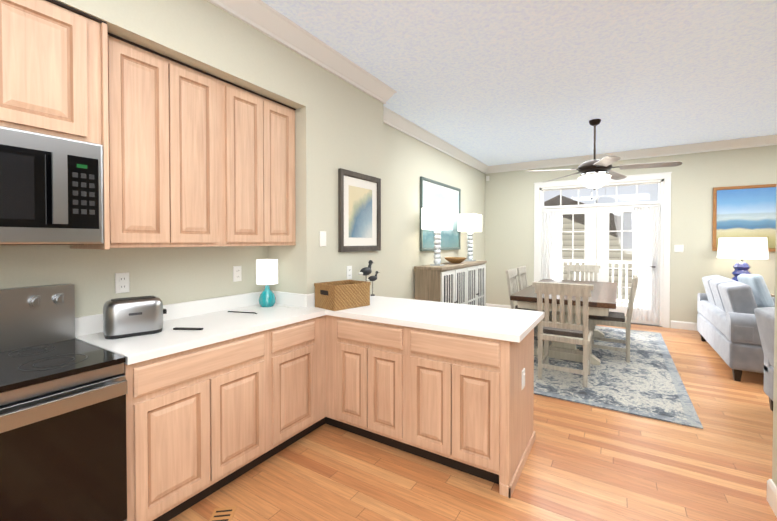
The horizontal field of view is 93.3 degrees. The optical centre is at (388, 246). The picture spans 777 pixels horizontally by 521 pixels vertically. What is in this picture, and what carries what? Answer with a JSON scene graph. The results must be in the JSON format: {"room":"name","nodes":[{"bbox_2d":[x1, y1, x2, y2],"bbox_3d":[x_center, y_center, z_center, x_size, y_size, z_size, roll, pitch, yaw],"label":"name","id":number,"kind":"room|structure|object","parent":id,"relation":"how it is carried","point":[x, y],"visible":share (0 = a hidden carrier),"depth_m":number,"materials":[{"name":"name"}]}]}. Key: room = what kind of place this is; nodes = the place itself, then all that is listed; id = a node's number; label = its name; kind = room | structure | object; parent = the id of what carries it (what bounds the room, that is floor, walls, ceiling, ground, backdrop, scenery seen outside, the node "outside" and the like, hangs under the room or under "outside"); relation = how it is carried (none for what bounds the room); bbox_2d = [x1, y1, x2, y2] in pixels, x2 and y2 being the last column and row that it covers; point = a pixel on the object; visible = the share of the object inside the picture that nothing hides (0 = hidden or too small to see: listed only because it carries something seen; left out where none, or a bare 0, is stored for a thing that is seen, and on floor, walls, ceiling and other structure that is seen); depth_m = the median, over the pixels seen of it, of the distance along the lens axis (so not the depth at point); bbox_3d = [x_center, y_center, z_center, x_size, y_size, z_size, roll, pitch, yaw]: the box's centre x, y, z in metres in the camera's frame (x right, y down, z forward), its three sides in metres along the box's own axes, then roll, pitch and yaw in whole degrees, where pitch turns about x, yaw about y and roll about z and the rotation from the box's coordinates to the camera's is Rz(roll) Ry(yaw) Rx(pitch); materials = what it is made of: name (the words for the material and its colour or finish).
{"room":"kitchen","nodes":[
{"label":"kitchen","id":0,"kind":"room"},
{"bbox_2d":[0,245,267,316],"bbox_3d":[-1.728,-0.078,2.034,0.150,2.950,4.660,1,1,32],"label":"wall","id":1,"kind":"structure","parent":0,"point":[169,275],"depth_m":2.21,"materials":[{"name":"paint"}]},
{"bbox_2d":[115,272,129,293],"bbox_3d":[-1.559,0.216,2.151,0.010,0.118,0.072,1,1,32],"label":"outlet","id":2,"kind":"object","parent":1,"relation":"attached to","point":[122,283],"visible":1,"depth_m":2.15,"materials":[{"name":"white plastic"}]},
{"bbox_2d":[233,266,241,281],"bbox_3d":[-1.152,0.212,2.799,0.010,0.118,0.072,1,1,32],"label":"outlet","id":3,"kind":"object","parent":1,"relation":"attached to","point":[237,273],"visible":1,"depth_m":2.79,"materials":[{"name":"white plastic"}]},
{"bbox_2d":[55,0,382,295],"bbox_3d":[-1.478,-0.076,1.877,0.440,2.950,4.660,1,1,32],"label":"wall","id":4,"kind":"structure","parent":0,"point":[338,122],"depth_m":2.83,"materials":[{"name":"paint"}]},
{"bbox_2d":[0,0,107,147],"bbox_3d":[-1.615,-0.760,1.650,0.430,0.575,0.399,1,1,32],"label":"upper cabinet","id":5,"kind":"object","parent":4,"relation":"attached to","point":[54,54],"depth_m":1.56,"materials":[{"name":"brown wood"}]},
{"bbox_2d":[0,126,103,244],"bbox_3d":[-1.688,-0.235,1.490,0.479,0.462,0.751,1,1,32],"label":"microwave","id":6,"kind":"object","parent":5,"relation":"attached to","point":[51,190],"visible":1,"depth_m":1.53,"materials":[{"name":"silver metal"}]},
{"bbox_2d":[72,32,175,249],"bbox_3d":[-1.448,-0.523,1.999,0.345,1.060,0.319,1,1,32],"label":"upper cabinet","id":7,"kind":"object","parent":4,"relation":"attached to","point":[139,161],"depth_m":1.91,"materials":[{"name":"brown wood"}]},
{"bbox_2d":[75,292,261,335],"bbox_3d":[-1.341,0.426,2.491,0.018,0.101,1.273,1,1,32],"label":"backsplash","id":8,"kind":"structure","parent":4,"relation":"attached to","point":[84,324],"depth_m":2.48,"materials":[{"name":"white stone"}]},
{"bbox_2d":[172,59,227,246],"bbox_3d":[-1.279,-0.527,2.269,0.345,1.060,0.319,1,1,32],"label":"upper cabinet","id":9,"kind":"object","parent":4,"relation":"attached to","point":[200,158],"depth_m":2.19,"materials":[{"name":"brown wood"}]},
{"bbox_2d":[224,80,267,245],"bbox_3d":[-1.109,-0.531,2.539,0.345,1.060,0.319,1,1,32],"label":"upper cabinet","id":10,"kind":"object","parent":4,"relation":"attached to","point":[245,110],"depth_m":2.46,"materials":[{"name":"brown wood"}]},
{"bbox_2d":[268,98,295,245],"bbox_3d":[-0.940,-0.534,2.809,0.345,1.060,0.318,1,1,32],"label":"upper cabinet","id":11,"kind":"object","parent":4,"relation":"attached to","point":[281,117],"depth_m":2.72,"materials":[{"name":"brown wood"}]},
{"bbox_2d":[273,292,307,307],"bbox_3d":[-0.820,0.420,2.925,0.438,0.101,0.018,1,1,32],"label":"backsplash","id":12,"kind":"structure","parent":4,"relation":"attached to","point":[297,300],"depth_m":2.88,"materials":[{"name":"white stone"}]},
{"bbox_2d":[206,0,396,107],"bbox_3d":[-1.223,-1.482,1.755,0.100,0.135,4.760,1,1,32],"label":"crown molding","id":13,"kind":"structure","parent":4,"relation":"attached to","point":[261,16],"depth_m":2.69,"materials":[{"name":"white paint"}]},
{"bbox_2d":[304,293,315,307],"bbox_3d":[-0.417,0.417,3.135,0.018,0.101,0.802,1,1,32],"label":"backsplash","id":14,"kind":"structure","parent":4,"relation":"attached to","point":[309,301],"depth_m":2.82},
{"bbox_2d":[320,231,325,246],"bbox_3d":[-0.527,-0.058,2.963,0.011,0.122,0.075,1,1,32],"label":"switch","id":15,"kind":"object","parent":4,"relation":"attached to","point":[322,238],"visible":1,"depth_m":2.96,"materials":[{"name":"white plastic"}]},
{"bbox_2d":[347,266,351,278],"bbox_3d":[-0.346,0.235,3.256,0.010,0.118,0.072,1,1,32],"label":"outlet","id":16,"kind":"object","parent":4,"relation":"attached to","point":[349,272],"visible":1,"depth_m":3.25,"materials":[{"name":"white plastic"}]},
{"bbox_2d":[338,168,380,251],"bbox_3d":[-0.252,-0.308,3.380,0.030,0.710,0.615,1,1,32],"label":"art","id":17,"kind":"object","parent":4,"relation":"attached to","point":[359,211],"visible":1,"depth_m":3.35,"materials":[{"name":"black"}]},
{"bbox_2d":[383,108,489,173],"bbox_3d":[0.858,-1.538,5.668,0.120,0.135,4.280,1,1,32],"label":"crown molding","id":18,"kind":"structure","parent":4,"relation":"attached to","point":[390,118],"depth_m":5.21,"materials":[{"name":"white"}]},
{"bbox_2d":[383,123,484,298],"bbox_3d":[0.835,-0.134,5.915,0.160,2.950,4.640,1,1,32],"label":"wall","id":19,"kind":"structure","parent":0,"point":[409,161],"depth_m":4.91,"materials":[{"name":"paint"}]},
{"bbox_2d":[420,176,460,250],"bbox_3d":[0.842,-0.457,5.734,0.035,1.040,1.470,1,1,32],"label":"framed picture","id":20,"kind":"object","parent":19,"relation":"attached to","point":[433,193],"visible":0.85,"depth_m":5.71,"materials":[{"name":"grey"}]},
{"bbox_2d":[169,316,776,520],"bbox_3d":[2.489,1.447,2.028,7.600,0.100,9.500,1,1,32],"label":"floor","id":21,"kind":"structure","parent":0,"point":[584,462],"depth_m":2.25,"materials":[{"name":"brown wood"}]},
{"bbox_2d":[0,283,127,520],"bbox_3d":[-1.597,0.805,1.445,0.697,1.200,0.758,1,1,32],"label":"range","id":22,"kind":"object","parent":21,"relation":"on","point":[63,447],"visible":1,"depth_m":1.48,"materials":[{"name":"silver metal"}]},
{"bbox_2d":[122,328,271,520],"bbox_3d":[-1.215,0.958,2.128,0.625,0.875,0.780,1,1,32],"label":"base cabinet","id":23,"kind":"object","parent":21,"relation":"on","point":[199,417],"depth_m":1.90,"materials":[{"name":"brown wood"}]},
{"bbox_2d":[75,304,323,359],"bbox_3d":[-1.076,0.498,2.337,0.631,0.039,1.292,1,1,32],"label":"countertop","id":24,"kind":"structure","parent":23,"relation":"on","point":[215,325],"depth_m":2.12,"materials":[{"name":"white stone"}]},
{"bbox_2d":[103,296,166,338],"bbox_3d":[-1.392,0.383,2.023,0.286,0.196,0.161,-1,1,-40],"label":"toaster","id":25,"kind":"object","parent":24,"relation":"on","point":[131,316],"visible":1,"depth_m":1.95,"materials":[{"name":"silver metal"}]},
{"bbox_2d":[173,327,202,329],"bbox_3d":[-1.152,0.476,2.111,0.170,0.010,0.024,0,1,4],"label":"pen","id":26,"kind":"object","parent":24,"relation":"on","point":[180,328],"visible":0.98,"depth_m":2.10,"materials":[{"name":"black plastic"}]},
{"bbox_2d":[228,311,256,313],"bbox_3d":[-1.032,0.470,2.592,0.247,0.008,0.025,0,1,14],"label":"pen","id":27,"kind":"object","parent":24,"relation":"on","point":[242,312],"visible":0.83,"depth_m":2.60,"materials":[{"name":"black plastic"}]},
{"bbox_2d":[256,259,292,307],"bbox_3d":[-0.861,0.288,2.817,0.373,0.365,0.164,1,1,32],"label":"table lamp","id":28,"kind":"object","parent":24,"relation":"on","point":[267,273],"visible":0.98,"depth_m":2.81,"materials":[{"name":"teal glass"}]},
{"bbox_2d":[209,506,236,520],"bbox_3d":[-0.845,1.397,1.796,0.110,0.006,0.320,0,1,-8],"label":"floor vent","id":29,"kind":"object","parent":21,"relation":"in","point":[223,514],"visible":1,"depth_m":1.90,"materials":[{"name":"brown wood"}]},
{"bbox_2d":[272,316,327,455],"bbox_3d":[-0.871,0.950,2.675,0.625,0.875,0.513,1,1,32],"label":"base cabinet","id":30,"kind":"object","parent":21,"relation":"on","point":[299,348],"depth_m":2.51,"materials":[{"name":"brown wood"}]},
{"bbox_2d":[324,312,407,451],"bbox_3d":[0.003,0.948,2.857,0.700,0.875,0.709,1,1,32],"label":"base cabinet","id":31,"kind":"object","parent":21,"relation":"on","point":[368,359],"depth_m":2.53,"materials":[{"name":"brown wood"}]},
{"bbox_2d":[414,261,486,305],"bbox_3d":[1.028,0.805,5.653,0.420,1.080,1.900,1,1,32],"label":"sideboard","id":32,"kind":"object","parent":21,"relation":"on","point":[463,282],"visible":0.58,"depth_m":5.13,"materials":[{"name":"white"}]},
{"bbox_2d":[421,207,452,265],"bbox_3d":[0.678,-0.123,5.092,0.260,0.790,0.470,1,1,32],"label":"light","id":33,"kind":"object","parent":32,"relation":"on","point":[437,219],"visible":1,"depth_m":4.96,"materials":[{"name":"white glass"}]},
{"bbox_2d":[444,257,466,262],"bbox_3d":[1.034,0.221,5.653,0.350,0.085,0.350,1,1,32],"label":"decorative bowl","id":34,"kind":"object","parent":32,"relation":"on","point":[455,259],"visible":1,"depth_m":5.55,"materials":[{"name":"brown wood"}]},
{"bbox_2d":[458,213,481,261],"bbox_3d":[1.381,-0.139,6.210,0.260,0.790,0.470,1,1,32],"label":"light","id":35,"kind":"object","parent":32,"relation":"on","point":[469,223],"visible":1,"depth_m":6.07,"materials":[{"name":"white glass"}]},
{"bbox_2d":[408,324,534,497],"bbox_3d":[0.575,0.953,2.498,0.651,0.875,0.709,1,1,32],"label":"base cabinet","id":36,"kind":"object","parent":21,"relation":"on","point":[469,412],"depth_m":2.19,"materials":[{"name":"brown wood"}]},
{"bbox_2d":[316,296,543,343],"bbox_3d":[0.249,0.492,2.731,1.576,0.039,0.780,1,1,32],"label":"countertop","id":37,"kind":"structure","parent":36,"relation":"on","point":[513,324],"depth_m":2.51,"materials":[{"name":"white stone"}]},
{"bbox_2d":[314,280,370,310],"bbox_3d":[-0.359,0.378,2.875,0.258,0.184,0.358,1,1,44],"label":"basket","id":38,"kind":"object","parent":37,"relation":"on","point":[339,295],"visible":1,"depth_m":2.77,"materials":[{"name":"brown wicker"}]},
{"bbox_2d":[358,260,372,275],"bbox_3d":[-0.198,0.297,3.329,0.072,0.333,0.288,0,1,27],"label":"bird figurine","id":39,"kind":"object","parent":37,"relation":"on","point":[365,271],"visible":0.83,"depth_m":3.29,"materials":[{"name":"black"}]},
{"bbox_2d":[366,271,378,295],"bbox_3d":[-0.142,0.349,3.432,0.049,0.226,0.196,1,1,42],"label":"bird figurine","id":40,"kind":"object","parent":37,"relation":"on","point":[372,278],"visible":0.98,"depth_m":3.42,"materials":[{"name":"black"}]},
{"bbox_2d":[521,368,524,389],"bbox_3d":[0.854,0.839,2.316,0.011,0.118,0.072,1,1,32],"label":"outlet","id":41,"kind":"object","parent":36,"relation":"attached to","point":[523,378],"visible":0.96,"depth_m":2.30,"materials":[{"name":"white plastic"}]},
{"bbox_2d":[534,326,702,428],"bbox_3d":[2.267,1.349,4.841,2.390,0.010,3.390,1,1,32],"label":"rug","id":42,"kind":"object","parent":21,"relation":"on","point":[646,381],"visible":0.43,"depth_m":3.69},
{"bbox_2d":[505,268,544,344],"bbox_3d":[1.996,0.838,5.246,0.511,0.999,0.540,1,1,32],"label":"dining chair","id":43,"kind":"object","parent":42,"relation":"on","point":[512,281],"visible":0.4,"depth_m":5.23,"materials":[{"name":"beige wood"}]},
{"bbox_2d":[517,266,551,325],"bbox_3d":[2.337,0.830,5.788,0.511,0.999,0.540,1,1,32],"label":"dining chair","id":44,"kind":"object","parent":42,"relation":"on","point":[522,277],"visible":0.38,"depth_m":5.81,"materials":[{"name":"beige wood"}]},
{"bbox_2d":[532,281,593,387],"bbox_3d":[1.820,0.859,3.794,0.540,0.999,0.511,1,1,32],"label":"dining chair","id":45,"kind":"object","parent":42,"relation":"on","point":[577,333],"visible":1,"depth_m":3.63,"materials":[{"name":"beige wood"}]},
{"bbox_2d":[510,279,616,364],"bbox_3d":[2.475,0.956,4.988,1.060,0.770,2.250,1,1,32],"label":"dining table","id":46,"kind":"object","parent":42,"relation":"on","point":[602,299],"visible":0.5,"depth_m":4.31,"materials":[{"name":"brown wood"}]},
{"bbox_2d":[565,265,599,328],"bbox_3d":[3.183,0.826,6.075,0.540,0.999,0.511,1,1,32],"label":"dining chair","id":47,"kind":"object","parent":42,"relation":"on","point":[586,269],"visible":0.19,"depth_m":6.24,"materials":[{"name":"beige wood"}]},
{"bbox_2d":[588,274,637,362],"bbox_3d":[2.760,0.848,4.530,0.511,0.999,0.540,1,1,32],"label":"dining chair","id":48,"kind":"object","parent":42,"relation":"on","point":[618,319],"visible":0.9,"depth_m":4.37,"materials":[{"name":"beige wood"}]},
{"bbox_2d":[700,334,742,381],"bbox_3d":[4.365,1.302,4.260,0.890,0.124,1.810,1,1,32],"label":"sofa leg","id":49,"kind":"object","parent":21,"relation":"on","point":[737,375],"visible":0.54,"depth_m":3.72,"materials":[{"name":"black wood"}]},
{"bbox_2d":[697,275,763,372],"bbox_3d":[4.372,0.822,4.250,0.975,0.845,1.880,1,1,32],"label":"sofa","id":50,"kind":"object","parent":49,"relation":"on","point":[725,295],"visible":0.67,"depth_m":3.88,"materials":[{"name":"grey fabric"}]},
{"bbox_2d":[697,293,774,344],"bbox_3d":[4.358,0.819,4.258,0.936,0.282,1.874,1,1,32],"label":"armrest","id":51,"kind":"object","parent":50,"relation":"attached to","point":[739,319],"visible":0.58,"depth_m":3.69,"materials":[{"name":"grey fabric"}]},
{"bbox_2d":[737,274,773,306],"bbox_3d":[4.632,0.559,4.637,0.204,0.425,0.439,0,1,21],"label":"throw pillow","id":52,"kind":"object","parent":50,"relation":"on","point":[756,283],"visible":0.79,"depth_m":4.49,"materials":[{"name":"fabric"}]},
{"bbox_2d":[769,398,772,410],"bbox_3d":[3.346,1.325,2.610,0.740,0.124,0.740,1,1,32],"label":"armchair leg","id":53,"kind":"object","parent":21,"relation":"on","point":[771,403],"visible":0.3,"depth_m":3.08,"materials":[{"name":"black"}]},
{"bbox_2d":[754,307,774,400],"bbox_3d":[3.323,0.892,2.618,0.875,0.753,0.800,1,1,32],"label":"armchair","id":54,"kind":"object","parent":53,"relation":"on","point":[765,318],"visible":0.94,"depth_m":3.00,"materials":[{"name":"grey fabric"}]},
{"bbox_3d":[5.086,1.000,5.291,0.560,0.699,0.560,1,1,32],"label":"side table","id":55,"kind":"object","parent":21,"relation":"on","visible":0},
{"bbox_2d":[717,238,768,281],"bbox_3d":[5.086,0.264,5.281,0.540,0.770,0.540,1,1,32],"label":"table lamp","id":56,"kind":"object","parent":55,"relation":"on","point":[742,248],"visible":0.85,"depth_m":5.12,"materials":[{"name":"white fabric"}]},
{"bbox_2d":[262,0,776,165],"bbox_3d":[2.489,-1.603,1.984,7.600,0.100,9.500,1,1,32],"label":"ceiling","id":57,"kind":"structure","parent":0,"point":[492,82],"depth_m":3.21,"materials":[{"name":"white paint"}]},
{"bbox_2d":[526,119,681,202],"bbox_3d":[2.663,-1.067,4.609,1.613,1.044,1.664,1,1,32],"label":"ceiling fan","id":58,"kind":"object","parent":57,"relation":"hanging from","point":[596,173],"visible":1,"depth_m":4.53,"materials":[{"name":"brown metal"}]},
{"bbox_2d":[485,145,776,327],"bbox_3d":[5.092,-0.132,5.773,7.200,2.950,0.150,1,1,32],"label":"wall","id":59,"kind":"structure","parent":0,"point":[696,178],"depth_m":5.92,"materials":[{"name":"paint"}]},
{"bbox_2d":[486,303,510,308],"bbox_3d":[2.416,1.258,7.376,0.925,0.125,0.016,1,1,32],"label":"baseboard","id":60,"kind":"structure","parent":59,"relation":"attached to","point":[489,305],"depth_m":7.48,"materials":[{"name":"white wood"}]},
{"bbox_2d":[542,210,561,279],"bbox_3d":[3.104,0.288,6.966,0.410,1.936,0.020,1,1,32],"label":"curtain","id":61,"kind":"object","parent":59,"relation":"hanging from","point":[552,228],"visible":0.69,"depth_m":6.96,"materials":[{"name":"white fabric"}]},
{"bbox_2d":[534,172,671,327],"bbox_3d":[3.744,0.059,6.600,2.120,2.545,0.170,1,1,32],"label":"door frame","id":62,"kind":"structure","parent":59,"relation":"attached to","point":[597,230],"depth_m":6.50,"materials":[{"name":"white painted wood"},{"name":"glass"}]},
{"bbox_2d":[486,134,776,173],"bbox_3d":[4.962,-1.538,5.687,7.050,0.135,0.100,1,1,32],"label":"crown molding","id":63,"kind":"structure","parent":59,"relation":"attached to","point":[768,140],"depth_m":6.04,"materials":[{"name":"white paint"}]},
{"bbox_2d":[630,206,659,321],"bbox_3d":[4.332,0.299,6.195,0.450,1.936,0.020,1,1,32],"label":"curtain","id":64,"kind":"object","parent":59,"relation":"hanging from","point":[645,229],"visible":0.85,"depth_m":6.18,"materials":[{"name":"white fabric"}]},
{"bbox_2d":[674,245,683,251],"bbox_3d":[4.694,0.040,5.929,0.118,0.122,0.011,1,1,32],"label":"light switch","id":65,"kind":"object","parent":59,"relation":"attached to","point":[678,248],"visible":1,"depth_m":5.93,"materials":[{"name":"white plastic"}]},
{"bbox_2d":[671,320,696,330],"bbox_3d":[6.290,1.293,4.943,3.965,0.125,0.016,1,1,32],"label":"baseboard","id":66,"kind":"structure","parent":59,"relation":"attached to","point":[674,324],"depth_m":5.90,"materials":[{"name":"white wood"}]},
{"bbox_2d":[712,184,776,251],"bbox_3d":[5.398,-0.413,5.466,0.860,0.980,0.035,1,1,32],"label":"framed picture","id":67,"kind":"object","parent":59,"relation":"attached to","point":[748,211],"visible":0.74,"depth_m":5.50,"materials":[{"name":"paper"}]},
{"bbox_2d":[772,188,776,486],"bbox_3d":[3.801,-0.061,0.828,4.125,2.950,0.120,1,1,32],"label":"wall","id":68,"kind":"structure","parent":0,"point":[774,466],"depth_m":1.97,"materials":[{"name":"paint"}]},
{"bbox_2d":[767,479,776,506],"bbox_3d":[3.763,1.350,0.943,3.991,0.125,0.032,1,1,32],"label":"baseboard","id":69,"kind":"structure","parent":68,"relation":"attached to","point":[771,493],"depth_m":1.97,"materials":[{"name":"white wood"}]},
{"bbox_2d":[772,488,776,516],"bbox_3d":[3.695,1.351,0.834,3.991,0.125,0.016,1,1,32],"label":"baseboard","id":70,"kind":"structure","parent":68,"relation":"attached to","point":[774,505],"depth_m":1.92,"materials":[{"name":"white"}]},
{"label":"outside","id":71,"kind":"structure","parent":0,"visible":0},
{"bbox_2d":[544,184,657,303],"bbox_3d":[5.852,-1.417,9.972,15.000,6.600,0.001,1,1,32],"label":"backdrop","id":72,"kind":"structure","parent":71,"point":[628,195],"depth_m":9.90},
{"bbox_3d":[4.418,1.385,7.730,6.000,0.100,2.390,1,1,32],"label":"floor","id":73,"kind":"structure","parent":71,"visible":0},
{"bbox_2d":[562,259,632,305],"bbox_3d":[4.841,0.791,8.395,6.100,1.070,0.100,1,1,32],"label":"rail","id":74,"kind":"object","parent":73,"relation":"on","point":[613,262],"depth_m":8.18,"materials":[{"name":"white wood"}]}
]}

